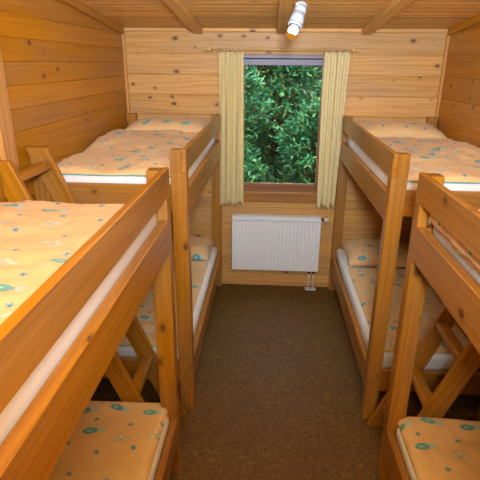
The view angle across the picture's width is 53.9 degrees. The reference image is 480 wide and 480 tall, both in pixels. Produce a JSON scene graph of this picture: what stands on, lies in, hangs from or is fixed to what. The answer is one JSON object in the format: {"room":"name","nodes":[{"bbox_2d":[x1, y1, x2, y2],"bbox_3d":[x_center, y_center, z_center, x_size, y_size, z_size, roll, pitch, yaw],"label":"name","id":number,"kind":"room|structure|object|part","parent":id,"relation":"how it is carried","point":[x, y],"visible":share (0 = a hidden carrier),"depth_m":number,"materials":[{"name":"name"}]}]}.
{"room":"dormitory","nodes":[
{"label":"dormitory","id":0,"kind":"room"},
{"bbox_2d":[0,0,126,201],"bbox_3d":[-1.409,0.061,1.202,0.100,3.720,7.600,2,21,3],"label":"wall","id":1,"kind":"structure","parent":0,"point":[64,67],"depth_m":3.17,"materials":[{"name":"brown wood"}]},
{"bbox_2d":[0,48,19,170],"bbox_3d":[-1.258,-0.051,2.717,0.030,2.845,0.130,2,21,3],"label":"trim","id":2,"kind":"structure","parent":1,"relation":"attached to","point":[8,151],"depth_m":2.50,"materials":[{"name":"brown wood"}]},
{"bbox_2d":[60,0,123,33],"bbox_3d":[-1.335,-1.007,0.808,0.030,0.810,7.518,2,21,3],"label":"trim","id":3,"kind":"structure","parent":1,"relation":"attached to","point":[78,5],"depth_m":3.70,"materials":[{"name":"brown wood"}]},
{"bbox_2d":[121,32,130,112],"bbox_3d":[-1.117,-0.749,4.929,0.028,2.600,0.030,2,21,3],"label":"trim","id":4,"kind":"structure","parent":1,"relation":"attached to","point":[122,35],"depth_m":4.59,"materials":[{"name":"brown wood"}]},
{"bbox_2d":[79,0,479,28],"bbox_3d":[0.164,-0.978,0.603,3.285,0.841,8.121,2,21,3],"label":"ceiling","id":5,"kind":"structure","parent":0,"point":[320,14],"depth_m":3.72,"materials":[{"name":"brown wood"}]},
{"bbox_2d":[163,0,202,33],"bbox_3d":[-0.620,-0.995,0.780,0.084,0.807,7.543,2,21,3],"label":"beam","id":6,"kind":"structure","parent":5,"relation":"attached to","point":[177,6],"depth_m":3.65,"materials":[{"name":"brown wood"}]},
{"bbox_2d":[277,0,291,33],"bbox_3d":[0.156,-0.973,0.738,0.084,0.807,7.543,2,21,3],"label":"beam","id":7,"kind":"structure","parent":5,"relation":"attached to","point":[284,9],"depth_m":3.56,"materials":[{"name":"brown wood"}]},
{"bbox_2d":[286,1,307,39],"bbox_3d":[0.348,-1.393,2.867,0.151,0.333,0.092,-16,26,-36],"label":"spotlight","id":8,"kind":"object","parent":5,"relation":"attached to","point":[296,21],"visible":1,"depth_m":2.86,"materials":[{"name":"grey metal"}]},
{"bbox_3d":[0.325,-1.281,2.889,0.062,0.056,0.062,2,21,3],"label":"bulb","id":9,"kind":"part","parent":8,"relation":"part of","materials":[{"name":"white glass"}]},
{"bbox_2d":[362,0,412,34],"bbox_3d":[0.935,-0.951,0.695,0.084,0.807,7.543,2,21,3],"label":"beam","id":10,"kind":"structure","parent":5,"relation":"attached to","point":[395,6],"depth_m":3.55,"materials":[{"name":"brown wood"}]},
{"bbox_2d":[90,284,479,479],"bbox_3d":[0.145,1.884,1.757,3.445,0.080,7.950,2,21,3],"label":"floor","id":11,"kind":"structure","parent":0,"point":[279,384],"depth_m":3.53,"materials":[{"name":"brown carpet"}]},
{"bbox_2d":[0,167,181,479],"bbox_3d":[-0.882,0.874,1.657,0.939,1.866,2.090,2,21,3],"label":"bunk bed","id":12,"kind":"object","parent":11,"relation":"on","point":[31,450],"visible":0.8,"depth_m":1.30,"materials":[{"name":"brown wood"}]},
{"bbox_3d":[-1.242,0.510,2.623,0.095,1.862,0.072,2,21,3],"label":"bed post","id":13,"kind":"part","parent":12,"relation":"part of","materials":[{"name":"brown wood"}]},
{"bbox_2d":[0,213,156,444],"bbox_3d":[-0.886,0.219,1.419,0.859,0.121,1.920,2,21,3],"label":"mattress","id":14,"kind":"object","parent":12,"relation":"on","point":[19,403],"visible":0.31,"depth_m":1.25,"materials":[{"name":"white fabric"}]},
{"bbox_2d":[0,200,124,324],"bbox_3d":[-0.914,0.146,1.385,0.812,0.055,1.869,2,21,3],"label":"duvet","id":15,"kind":"object","parent":14,"relation":"on","point":[37,238],"visible":0.7,"depth_m":1.78,"materials":[{"name":"orange fabric"}]},
{"bbox_2d":[148,417,168,479],"bbox_3d":[-0.836,1.356,1.842,0.752,0.097,1.920,2,21,3],"label":"mattress","id":16,"kind":"object","parent":12,"relation":"on","point":[166,425],"visible":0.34,"depth_m":2.47,"materials":[{"name":"white fabric"}]},
{"bbox_2d":[48,401,167,479],"bbox_3d":[-0.831,1.268,1.884,0.728,0.048,1.909,2,21,3],"label":"duvet","id":17,"kind":"object","parent":16,"relation":"on","point":[115,440],"visible":0.66,"depth_m":2.44,"materials":[{"name":"orange fabric"}]},
{"bbox_3d":[-0.401,0.534,2.577,0.095,1.862,0.072,2,21,3],"label":"bed post","id":18,"kind":"part","parent":12,"relation":"part of","materials":[{"name":"brown wood"}]},
{"bbox_3d":[-0.438,1.458,1.847,0.038,0.175,1.950,2,21,3],"label":"rail","id":19,"kind":"part","parent":12,"relation":"part of","materials":[{"name":"brown wood"}]},
{"bbox_2d":[0,146,186,454],"bbox_3d":[-0.821,0.422,2.848,0.873,1.875,0.446,2,21,3],"label":"ladder","id":20,"kind":"object","parent":11,"relation":"on","point":[128,389],"visible":0.35,"depth_m":2.77,"materials":[{"name":"brown wood"}]},
{"bbox_2d":[29,113,221,410],"bbox_3d":[-0.725,-0.027,4.060,0.939,1.866,2.090,2,21,3],"label":"bunk bed","id":21,"kind":"object","parent":11,"relation":"on","point":[185,192],"visible":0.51,"depth_m":3.11,"materials":[{"name":"brown wood"}]},
{"bbox_3d":[-1.208,0.316,3.141,0.095,1.862,0.072,2,21,3],"label":"bed post","id":22,"kind":"part","parent":21,"relation":"part of","materials":[{"name":"brown wood"}]},
{"bbox_3d":[-0.783,-0.267,2.887,0.754,0.160,0.033,2,21,3],"label":"rail","id":23,"kind":"part","parent":21,"relation":"part of","materials":[{"name":"brown wood"}]},
{"bbox_3d":[-1.085,-0.391,5.026,0.095,1.862,0.072,2,21,3],"label":"bed post","id":24,"kind":"part","parent":21,"relation":"part of","materials":[{"name":"brown wood"}]},
{"bbox_2d":[63,136,215,183],"bbox_3d":[-0.729,-0.683,3.823,0.859,0.121,1.965,2,21,3],"label":"mattress","id":25,"kind":"object","parent":21,"relation":"on","point":[68,178],"visible":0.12,"depth_m":2.90,"materials":[{"name":"white fabric"}]},
{"bbox_2d":[56,129,198,176],"bbox_3d":[-0.757,-0.720,3.625,0.832,0.105,1.612,2,21,3],"label":"duvet","id":26,"kind":"object","parent":25,"relation":"on","point":[119,152],"visible":0.76,"depth_m":3.40,"materials":[{"name":"orange fabric"}]},
{"bbox_2d":[125,117,208,131],"bbox_3d":[-0.670,-1.086,4.495,0.840,0.150,0.410,2,21,3],"label":"pillow","id":27,"kind":"object","parent":25,"relation":"on","point":[158,123],"visible":0.52,"depth_m":4.35,"materials":[{"name":"orange fabric"}]},
{"bbox_3d":[-0.792,0.905,3.327,0.754,0.165,0.033,2,21,3],"label":"rail","id":28,"kind":"part","parent":21,"relation":"part of","materials":[{"name":"brown wood"}]},
{"bbox_2d":[117,247,216,358],"bbox_3d":[-0.678,0.450,4.245,0.752,0.107,1.965,2,21,3],"label":"mattress","id":29,"kind":"object","parent":21,"relation":"on","point":[123,351],"visible":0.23,"depth_m":3.94,"materials":[{"name":"white fabric"}]},
{"bbox_2d":[119,260,207,347],"bbox_3d":[-0.707,0.465,4.005,0.698,0.048,1.501,2,21,3],"label":"duvet","id":30,"kind":"object","parent":29,"relation":"on","point":[145,315],"visible":0.2,"depth_m":3.80,"materials":[{"name":"orange fabric"}]},
{"bbox_2d":[172,236,213,259],"bbox_3d":[-0.636,0.061,4.885,0.700,0.154,0.470,2,21,3],"label":"pillow","id":31,"kind":"object","parent":29,"relation":"on","point":[200,246],"visible":0.27,"depth_m":4.76,"materials":[{"name":"orange fabric"}]},
{"bbox_3d":[-0.367,0.340,3.095,0.095,1.862,0.072,2,21,3],"label":"bed post","id":32,"kind":"part","parent":21,"relation":"part of","materials":[{"name":"brown wood"}]},
{"bbox_3d":[-0.265,-0.824,3.731,0.030,0.137,2.090,2,21,3],"label":"guard rail","id":33,"kind":"part","parent":21,"relation":"part of","materials":[{"name":"brown wood"}]},
{"bbox_3d":[-0.274,-0.578,3.824,0.042,0.172,1.950,2,21,3],"label":"rail","id":34,"kind":"part","parent":21,"relation":"part of","materials":[{"name":"brown wood"}]},
{"bbox_3d":[-0.281,0.557,4.250,0.038,0.175,1.950,2,21,3],"label":"rail","id":35,"kind":"part","parent":21,"relation":"part of","materials":[{"name":"brown wood"}]},
{"bbox_3d":[-0.243,-0.367,4.979,0.095,1.862,0.072,2,21,3],"label":"bed post","id":36,"kind":"part","parent":21,"relation":"part of","materials":[{"name":"brown wood"}]},
{"bbox_2d":[328,115,479,420],"bbox_3d":[1.377,0.033,3.945,0.904,1.866,2.090,2,21,3],"label":"bunk bed","id":37,"kind":"object","parent":11,"relation":"on","point":[393,202],"visible":0.58,"depth_m":3.17,"materials":[{"name":"brown wood"}]},
{"bbox_3d":[1.036,-0.330,4.909,0.095,1.862,0.072,2,21,3],"label":"bed post","id":38,"kind":"part","parent":37,"relation":"part of","materials":[{"name":"brown wood"}]},
{"bbox_3d":[0.942,0.592,4.183,0.038,0.175,1.950,2,21,3],"label":"rail","id":39,"kind":"part","parent":37,"relation":"part of","materials":[{"name":"brown wood"}]},
{"bbox_3d":[0.953,-0.543,3.756,0.042,0.172,1.950,2,21,3],"label":"rail","id":40,"kind":"part","parent":37,"relation":"part of","materials":[{"name":"brown wood"}]},
{"bbox_3d":[0.948,-0.789,3.665,0.030,0.137,2.090,2,21,3],"label":"guard rail","id":41,"kind":"part","parent":37,"relation":"part of","materials":[{"name":"brown wood"}]},
{"bbox_3d":[0.913,0.376,3.025,0.095,1.862,0.072,2,21,3],"label":"bed post","id":42,"kind":"part","parent":37,"relation":"part of","materials":[{"name":"brown wood"}]},
{"bbox_2d":[336,249,477,370],"bbox_3d":[1.329,0.498,4.131,0.726,0.127,1.965,2,21,3],"label":"mattress","id":43,"kind":"object","parent":37,"relation":"on","point":[438,361],"visible":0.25,"depth_m":3.67,"materials":[{"name":"white fabric"}]},
{"bbox_2d":[341,239,408,267],"bbox_3d":[1.398,0.110,4.728,0.700,0.164,0.540,2,21,3],"label":"pillow","id":44,"kind":"object","parent":43,"relation":"on","point":[359,252],"visible":0.58,"depth_m":4.58,"materials":[{"name":"orange fabric"}]},
{"bbox_2d":[348,267,468,353],"bbox_3d":[1.323,0.514,3.856,0.670,0.050,1.386,2,21,3],"label":"duvet","id":45,"kind":"object","parent":43,"relation":"on","point":[363,279],"visible":0.38,"depth_m":3.82,"materials":[{"name":"orange fabric"}]},
{"bbox_2d":[346,136,479,190],"bbox_3d":[1.396,-0.622,3.707,0.833,0.121,1.965,2,21,3],"label":"mattress","id":46,"kind":"object","parent":37,"relation":"on","point":[382,174],"visible":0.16,"depth_m":3.12,"materials":[{"name":"white fabric"}]},
{"bbox_2d":[358,121,447,138],"bbox_3d":[1.450,-1.020,4.365,0.820,0.150,0.420,2,21,3],"label":"pillow","id":47,"kind":"object","parent":46,"relation":"on","point":[381,129],"visible":0.63,"depth_m":4.20,"materials":[{"name":"orange fabric"}]},
{"bbox_2d":[376,137,479,183],"bbox_3d":[1.403,-0.643,3.470,0.806,0.098,1.538,2,21,3],"label":"duvet","id":48,"kind":"object","parent":46,"relation":"on","point":[458,162],"visible":0.76,"depth_m":3.27,"materials":[{"name":"orange fabric"}]},
{"bbox_3d":[1.843,-0.307,4.865,0.095,1.862,0.072,2,21,3],"label":"bed post","id":49,"kind":"part","parent":37,"relation":"part of","materials":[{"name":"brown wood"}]},
{"bbox_3d":[1.311,0.965,3.212,0.719,0.165,0.033,2,21,3],"label":"rail","id":50,"kind":"part","parent":37,"relation":"part of","materials":[{"name":"brown wood"}]},
{"bbox_3d":[1.320,-0.207,2.772,0.719,0.160,0.033,2,21,3],"label":"rail","id":51,"kind":"part","parent":37,"relation":"part of","materials":[{"name":"brown wood"}]},
{"bbox_3d":[1.719,0.399,2.981,0.095,1.862,0.072,2,21,3],"label":"bed post","id":52,"kind":"part","parent":37,"relation":"part of","materials":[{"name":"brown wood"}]},
{"bbox_2d":[367,305,479,466],"bbox_3d":[1.312,0.483,2.731,0.866,1.875,0.446,2,21,3],"label":"ladder","id":53,"kind":"object","parent":11,"relation":"on","point":[467,359],"visible":0.51,"depth_m":2.74,"materials":[{"name":"brown wood"}]},
{"bbox_2d":[376,172,479,479],"bbox_3d":[1.220,0.933,1.542,0.904,1.866,2.090,2,21,3],"label":"bunk bed","id":54,"kind":"object","parent":11,"relation":"on","point":[428,261],"visible":0.84,"depth_m":2.15,"materials":[{"name":"brown wood"}]},
{"bbox_3d":[0.784,1.493,1.780,0.038,0.175,1.950,2,21,3],"label":"rail","id":55,"kind":"part","parent":54,"relation":"part of","materials":[{"name":"brown wood"}]},
{"bbox_2d":[396,428,416,479],"bbox_3d":[1.172,1.413,1.732,0.726,0.097,1.920,2,21,3],"label":"mattress","id":56,"kind":"object","parent":54,"relation":"on","point":[407,461],"visible":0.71,"depth_m":2.45,"materials":[{"name":"white fabric"}]},
{"bbox_2d":[397,416,479,479],"bbox_3d":[1.172,1.329,1.765,0.698,0.050,1.893,2,21,3],"label":"duvet","id":57,"kind":"object","parent":56,"relation":"on","point":[437,448],"visible":0.98,"depth_m":2.44,"materials":[{"name":"orange fabric"}]},
{"bbox_3d":[0.879,0.571,2.507,0.095,1.862,0.072,2,21,3],"label":"bed post","id":58,"kind":"part","parent":54,"relation":"part of","materials":[{"name":"brown wood"}]},
{"bbox_3d":[0.795,0.358,1.354,0.042,0.172,1.950,2,21,3],"label":"rail","id":59,"kind":"part","parent":54,"relation":"part of","materials":[{"name":"brown wood"}]},
{"bbox_3d":[0.790,0.112,1.262,0.030,0.137,2.090,2,21,3],"label":"guard rail","id":60,"kind":"part","parent":54,"relation":"part of","materials":[{"name":"brown wood"}]},
{"bbox_2d":[433,227,479,284],"bbox_3d":[1.248,0.280,1.302,0.815,0.121,1.920,2,21,3],"label":"mattress","id":61,"kind":"object","parent":54,"relation":"on","point":[475,274],"visible":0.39,"depth_m":1.90,"materials":[{"name":"white fabric"}]},
{"bbox_2d":[427,209,479,271],"bbox_3d":[1.233,0.230,1.280,0.855,0.110,1.874,2,21,3],"label":"duvet","id":62,"kind":"object","parent":61,"relation":"on","point":[455,243],"visible":0.2,"depth_m":1.85,"materials":[{"name":"orange fabric"}]},
{"bbox_2d":[124,28,447,281],"bbox_3d":[0.394,-0.825,4.892,3.245,2.810,0.140,2,21,3],"label":"wall","id":63,"kind":"structure","parent":0,"point":[395,74],"depth_m":4.56,"materials":[{"name":"brown wood"}]},
{"bbox_2d":[222,279,328,286],"bbox_3d":[0.379,0.482,5.301,2.985,0.055,0.014,2,21,3],"label":"baseboard","id":64,"kind":"structure","parent":63,"relation":"attached to","point":[224,281],"depth_m":5.29,"materials":[{"name":"brown wood"}]},
{"bbox_2d":[232,214,328,290],"bbox_3d":[0.420,0.139,5.103,1.007,0.839,0.136,2,21,3],"label":"radiator","id":65,"kind":"object","parent":63,"relation":"attached to","point":[277,242],"visible":1,"depth_m":5.00,"materials":[{"name":"white metal"}]},
{"bbox_3d":[-0.078,0.015,5.077,0.008,0.594,0.101,2,21,3],"label":"panel","id":66,"kind":"part","parent":65,"relation":"part of","materials":[{"name":"white metal"}]},
{"bbox_3d":[0.378,0.048,5.018,0.926,0.600,0.035,2,21,3],"label":"panel","id":67,"kind":"part","parent":65,"relation":"part of","materials":[{"name":"white metal"}]},
{"bbox_2d":[232,214,320,218],"bbox_3d":[0.382,-0.247,4.947,0.926,0.006,0.099,2,21,3],"label":"grille","id":68,"kind":"object","parent":65,"relation":"attached to","point":[238,216],"depth_m":4.93,"materials":[{"name":"white metal"}]},
{"bbox_3d":[0.382,0.021,5.085,0.906,0.584,0.006,2,21,3],"label":"panel","id":69,"kind":"part","parent":65,"relation":"part of","materials":[{"name":"white metal"}]},
{"bbox_3d":[0.838,0.041,5.027,0.008,0.594,0.101,2,21,3],"label":"panel","id":70,"kind":"part","parent":65,"relation":"part of","materials":[{"name":"white metal"}]},
{"bbox_2d":[203,47,359,52],"bbox_3d":[0.383,-1.775,4.408,1.450,0.044,0.100,2,21,3],"label":"curtain rod","id":71,"kind":"object","parent":63,"relation":"attached to","point":[214,49],"visible":1,"depth_m":4.38,"materials":[{"name":"brown wood"}]},
{"bbox_2d":[219,51,243,205],"bbox_3d":[-0.084,-1.075,4.661,0.250,1.528,0.086,2,21,3],"label":"curtain","id":72,"kind":"object","parent":71,"relation":"hanging from","point":[231,64],"visible":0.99,"depth_m":4.64,"materials":[{"name":"fabric"}]},
{"bbox_2d":[317,52,349,208],"bbox_3d":[0.890,-1.048,4.611,0.244,1.528,0.088,2,21,3],"label":"curtain","id":73,"kind":"object","parent":71,"relation":"hanging from","point":[335,65],"visible":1,"depth_m":4.57,"materials":[{"name":"fabric"}]},
{"bbox_2d":[243,54,322,203],"bbox_3d":[0.415,-1.095,4.774,0.865,1.451,0.139,2,21,3],"label":"window","id":74,"kind":"structure","parent":63,"relation":"in","point":[252,191],"depth_m":4.93,"materials":[{"name":"brown wood"}]},
{"bbox_3d":[0.409,-0.455,4.988,0.861,0.102,0.089,2,21,3],"label":"sill","id":75,"kind":"part","parent":74,"relation":"part of","materials":[{"name":"brown wood"}]},
{"bbox_2d":[428,23,479,398],"bbox_3d":[1.730,0.132,1.023,0.100,3.760,7.600,2,21,3],"label":"wall","id":76,"kind":"structure","parent":0,"point":[459,111],"depth_m":4.00,"materials":[{"name":"brown wood"}]},
{"bbox_2d":[435,34,449,116],"bbox_3d":[1.894,-0.663,4.764,0.028,2.600,0.030,2,21,3],"label":"trim","id":77,"kind":"structure","parent":76,"relation":"attached to","point":[447,36],"depth_m":4.42,"materials":[{"name":"brown wood"}]},
{"bbox_2d":[448,14,479,35],"bbox_3d":[1.675,-0.921,0.643,0.030,0.810,7.518,2,21,3],"label":"trim","id":78,"kind":"structure","parent":76,"relation":"attached to","point":[474,20],"depth_m":3.92,"materials":[{"name":"brown wood"}]},
{"label":"outside","id":79,"kind":"structure","parent":0,"visible":0},
{"bbox_3d":[1.208,-1.889,11.941,19.000,0.080,13.840,2,21,3],"label":"ground","id":80,"kind":"structure","parent":79,"visible":0},
{"bbox_2d":[244,65,279,182],"bbox_3d":[-0.423,-1.457,7.075,2.183,2.516,1.758,0,21,-1],"label":"shrub","id":81,"kind":"object","parent":80,"relation":"on","point":[249,133],"visible":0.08,"depth_m":6.84,"materials":[{"name":"green plant"}]},
{"bbox_2d":[244,65,321,182],"bbox_3d":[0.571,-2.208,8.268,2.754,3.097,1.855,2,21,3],"label":"shrub","id":82,"kind":"object","parent":80,"relation":"on","point":[290,87],"visible":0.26,"depth_m":8.02,"materials":[{"name":"green plant"}]},
{"bbox_2d":[272,98,319,183],"bbox_3d":[1.188,-1.056,6.834,1.867,1.959,1.548,2,21,3],"label":"shrub","id":83,"kind":"object","parent":80,"relation":"on","point":[305,151],"visible":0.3,"depth_m":6.62,"materials":[{"name":"green plant"}]},
{"bbox_3d":[1.257,-0.978,6.868,1.391,1.789,1.034,2,21,3],"label":"stem","id":84,"kind":"part","parent":83,"relation":"part of","materials":[{"name":"green plant"}]}
]}

